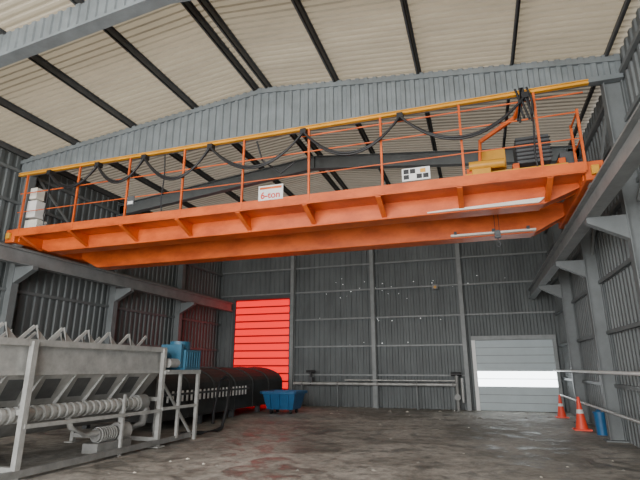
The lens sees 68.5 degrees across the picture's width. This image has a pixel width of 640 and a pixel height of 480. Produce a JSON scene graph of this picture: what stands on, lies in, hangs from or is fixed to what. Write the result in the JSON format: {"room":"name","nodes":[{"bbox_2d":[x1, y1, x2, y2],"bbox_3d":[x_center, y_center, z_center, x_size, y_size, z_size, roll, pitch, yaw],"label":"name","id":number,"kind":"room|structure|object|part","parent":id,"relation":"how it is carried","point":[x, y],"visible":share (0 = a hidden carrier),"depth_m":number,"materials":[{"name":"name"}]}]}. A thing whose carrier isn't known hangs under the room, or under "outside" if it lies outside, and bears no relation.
{"room":"factory hall","nodes":[
{"label":"factory hall","id":0,"kind":"room"},
{"bbox_2d":[0,148,222,366],"bbox_3d":[-9.021,0.757,10.744,0.035,7.373,26.400,-5,-16,18],"label":"wall","id":1,"kind":"structure","parent":0,"point":[50,315],"depth_m":15.43,"materials":[{"name":"grey metal"}]},
{"bbox_2d":[0,0,639,211],"bbox_3d":[-1.933,-3.812,9.666,15.500,0.864,26.600,-5,-16,18],"label":"ceiling","id":2,"kind":"structure","parent":0,"point":[361,39],"depth_m":10.21,"materials":[{"name":"beige metal"}]},
{"bbox_2d":[0,405,639,479],"bbox_3d":[-2.812,3.175,5.013,16.900,0.300,33.000,-5,-16,18],"label":"floor","id":3,"kind":"structure","parent":0,"point":[239,452],"depth_m":9.41,"materials":[{"name":"concrete"}]},
{"bbox_2d":[0,0,191,67],"bbox_3d":[-2.529,-0.615,6.928,14.960,8.020,0.360,-5,-16,18],"label":"roof beam","id":4,"kind":"structure","parent":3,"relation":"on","point":[89,17],"depth_m":8.33,"materials":[{"name":"grey metal"}]},
{"bbox_2d":[0,322,200,479],"bbox_3d":[-5.160,2.749,8.382,2.510,2.290,7.116,-5,-16,18],"label":"machine","id":5,"kind":"object","parent":3,"relation":"on","point":[50,384],"visible":1,"depth_m":8.49,"materials":[{"name":"metal"}]},
{"bbox_3d":[-5.372,2.254,7.933,2.220,1.050,5.915,-5,-16,18],"label":"tank","id":6,"kind":"part","parent":5,"relation":"part of","materials":[{"name":"metal"}]},
{"bbox_3d":[-3.394,2.697,10.974,0.720,0.650,1.180,-5,-16,18],"label":"drive motor","id":7,"kind":"part","parent":5,"relation":"part of","materials":[{"name":"metal"}]},
{"bbox_2d":[82,367,282,431],"bbox_3d":[-3.952,5.250,16.343,2.773,1.636,8.520,-5,-16,18],"label":"machine","id":8,"kind":"object","parent":3,"relation":"on","point":[247,383],"visible":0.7,"depth_m":14.93,"materials":[{"name":"metal"}]},
{"bbox_2d":[180,375,231,434],"bbox_3d":[-2.929,4.371,12.656,0.726,1.390,2.321,-2,-15,7],"label":"hose","id":9,"kind":"object","parent":3,"relation":"on","point":[226,376],"visible":0.94,"depth_m":13.20,"materials":[{"name":"rubber"}]},
{"bbox_2d":[260,390,307,413],"bbox_3d":[-1.321,5.948,17.282,1.400,0.778,1.200,-5,-16,18],"label":"waste skip","id":10,"kind":"object","parent":3,"relation":"on","point":[290,400],"visible":1,"depth_m":16.90,"materials":[{"name":"blue metal"}]},
{"bbox_2d":[0,53,639,336],"bbox_3d":[-1.357,0.286,10.358,14.960,8.079,0.390,-5,-16,18],"label":"frame","id":11,"kind":"object","parent":3,"relation":"on","point":[262,110],"visible":0.79,"depth_m":10.48,"materials":[{"name":"grey paint"}]},
{"bbox_2d":[102,145,629,442],"bbox_3d":[-0.174,1.252,13.799,14.960,8.020,0.360,-5,-16,18],"label":"frame","id":12,"kind":"object","parent":3,"relation":"on","point":[588,268],"visible":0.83,"depth_m":13.64,"materials":[{"name":"grey paint"}]},
{"bbox_2d":[553,370,639,423],"bbox_3d":[5.898,3.004,9.059,0.185,0.913,17.800,-5,-16,18],"label":"pipe","id":13,"kind":"object","parent":12,"relation":"attached to","point":[568,371],"visible":0.92,"depth_m":10.27,"materials":[{"name":"grey metal"}]},
{"bbox_2d":[108,410,624,477],"bbox_3d":[2.134,4.825,11.749,8.083,0.049,14.252,-5,-16,18],"label":"debris","id":14,"kind":"object","parent":3,"relation":"on","point":[322,410],"visible":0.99,"depth_m":15.28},
{"bbox_2d":[289,243,471,410],"bbox_3d":[2.284,3.065,20.432,7.610,7.999,0.240,-5,-16,18],"label":"columns","id":15,"kind":"structure","parent":3,"relation":"on","point":[371,252],"depth_m":20.14,"materials":[{"name":"metal"}]},
{"bbox_2d":[221,251,554,375],"bbox_3d":[2.155,3.398,20.516,14.700,4.860,0.080,-5,-16,18],"label":"beams","id":16,"kind":"structure","parent":15,"relation":"attached to","point":[538,251],"depth_m":20.17,"materials":[{"name":"metal"}]},
{"bbox_2d":[432,284,437,289],"bbox_3d":[4.846,1.983,19.810,0.230,0.200,0.210,-5,-16,18],"label":"junction box","id":17,"kind":"object","parent":16,"relation":"attached to","point":[434,287],"visible":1,"depth_m":19.75,"materials":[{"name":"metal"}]},
{"bbox_2d":[171,223,591,423],"bbox_3d":[1.003,2.185,17.235,14.960,8.020,0.360,-5,-16,18],"label":"frame","id":18,"kind":"object","parent":3,"relation":"on","point":[563,290],"visible":0.23,"depth_m":14.96,"materials":[{"name":"grey paint"}]},
{"bbox_2d":[555,395,568,417],"bbox_3d":[8.044,5.553,15.708,0.380,0.720,0.380,-5,-16,18],"label":"traffic cone","id":19,"kind":"object","parent":3,"relation":"on","point":[561,412],"visible":1,"depth_m":15.62,"materials":[{"name":"orange plastic"}]},
{"bbox_2d":[572,397,592,430],"bbox_3d":[6.976,4.649,12.609,0.418,0.840,0.418,-5,-16,18],"label":"traffic cone","id":20,"kind":"object","parent":3,"relation":"on","point":[581,424],"visible":1,"depth_m":12.50,"materials":[{"name":"orange plastic"}]},
{"bbox_2d":[592,409,607,435],"bbox_3d":[6.978,4.516,11.662,0.325,0.600,0.330,-5,-16,18],"label":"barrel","id":21,"kind":"object","parent":3,"relation":"on","point":[599,417],"visible":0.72,"depth_m":11.56,"materials":[{"name":"blue plastic"}]},
{"bbox_2d":[293,370,464,410],"bbox_3d":[2.205,6.118,19.275,7.100,1.500,0.250,-5,-16,18],"label":"pipes","id":22,"kind":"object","parent":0,"point":[457,397],"depth_m":18.96,"materials":[{"name":"metal"}]},
{"bbox_2d":[217,231,569,412],"bbox_3d":[2.175,3.045,20.674,15.100,8.165,0.035,-5,-16,18],"label":"wall","id":23,"kind":"structure","parent":0,"point":[503,297],"depth_m":20.12,"materials":[{"name":"grey metal"}]},
{"bbox_2d":[231,294,289,389],"bbox_3d":[-2.731,5.010,21.682,2.990,4.900,0.190,-5,-16,18],"label":"door","id":24,"kind":"structure","parent":23,"relation":"in","point":[261,324],"depth_m":21.88,"materials":[{"name":"metal"}]},
{"bbox_2d":[471,335,564,411],"bbox_3d":[7.548,5.120,18.119,3.090,2.820,0.210,-5,-16,18],"label":"door","id":25,"kind":"structure","parent":23,"relation":"in","point":[512,372],"depth_m":18.12,"materials":[{"name":"metal"}]},
{"bbox_2d":[546,8,639,446],"bbox_3d":[5.092,-0.467,6.240,0.035,7.373,26.400,-5,-16,18],"label":"wall","id":26,"kind":"structure","parent":0,"point":[620,294],"depth_m":10.50,"materials":[{"name":"grey metal"}]},
{"bbox_3d":[-6.062,-3.416,-3.380,14.960,8.020,0.360,-5,-16,18],"label":"frame","id":27,"kind":"object","parent":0,"visible":0},
{"bbox_2d":[0,161,222,350],"bbox_3d":[-8.937,0.346,10.772,0.165,5.860,26.300,-5,-16,18],"label":"beams","id":28,"kind":"structure","parent":27,"relation":"attached to","point":[42,182],"depth_m":14.69,"materials":[{"name":"grey metal"}]},
{"bbox_2d":[0,242,232,311],"bbox_3d":[-8.333,-0.035,10.533,0.220,0.430,26.050,-5,-16,18],"label":"beam","id":29,"kind":"structure","parent":27,"relation":"on","point":[9,253],"depth_m":14.60,"materials":[{"name":"metal"}]},
{"bbox_2d":[0,0,630,213],"bbox_3d":[-1.964,-3.753,9.551,14.500,0.913,26.400,-5,-16,18],"label":"roof purlins","id":30,"kind":"structure","parent":27,"relation":"on","point":[206,5],"depth_m":10.60,"materials":[{"name":"metal"}]},
{"bbox_2d":[528,102,639,299],"bbox_3d":[4.200,-1.121,6.533,0.220,0.430,26.050,-5,-16,18],"label":"beam","id":31,"kind":"structure","parent":27,"relation":"on","point":[623,159],"depth_m":7.63,"materials":[{"name":"metal"}]},
{"bbox_2d":[5,79,602,269],"bbox_3d":[-1.162,-0.683,11.395,13.540,2.517,3.350,-5,-16,18],"label":"crane","id":32,"kind":"object","parent":31,"relation":"on","point":[489,202],"visible":1,"depth_m":10.09,"materials":[{"name":"metal"}]},
{"bbox_2d":[427,197,544,237],"bbox_3d":[3.365,-0.395,9.645,2.110,0.180,1.730,-5,-16,18],"label":"light","id":33,"kind":"object","parent":32,"relation":"on","point":[516,205],"depth_m":9.18,"materials":[{"name":"metal"}]},
{"bbox_2d":[544,24,639,390],"bbox_3d":[4.977,-0.860,6.332,0.165,5.860,26.300,-5,-16,18],"label":"beam","id":34,"kind":"structure","parent":27,"relation":"attached to","point":[636,38],"depth_m":9.97,"materials":[{"name":"grey metal"}]}
]}

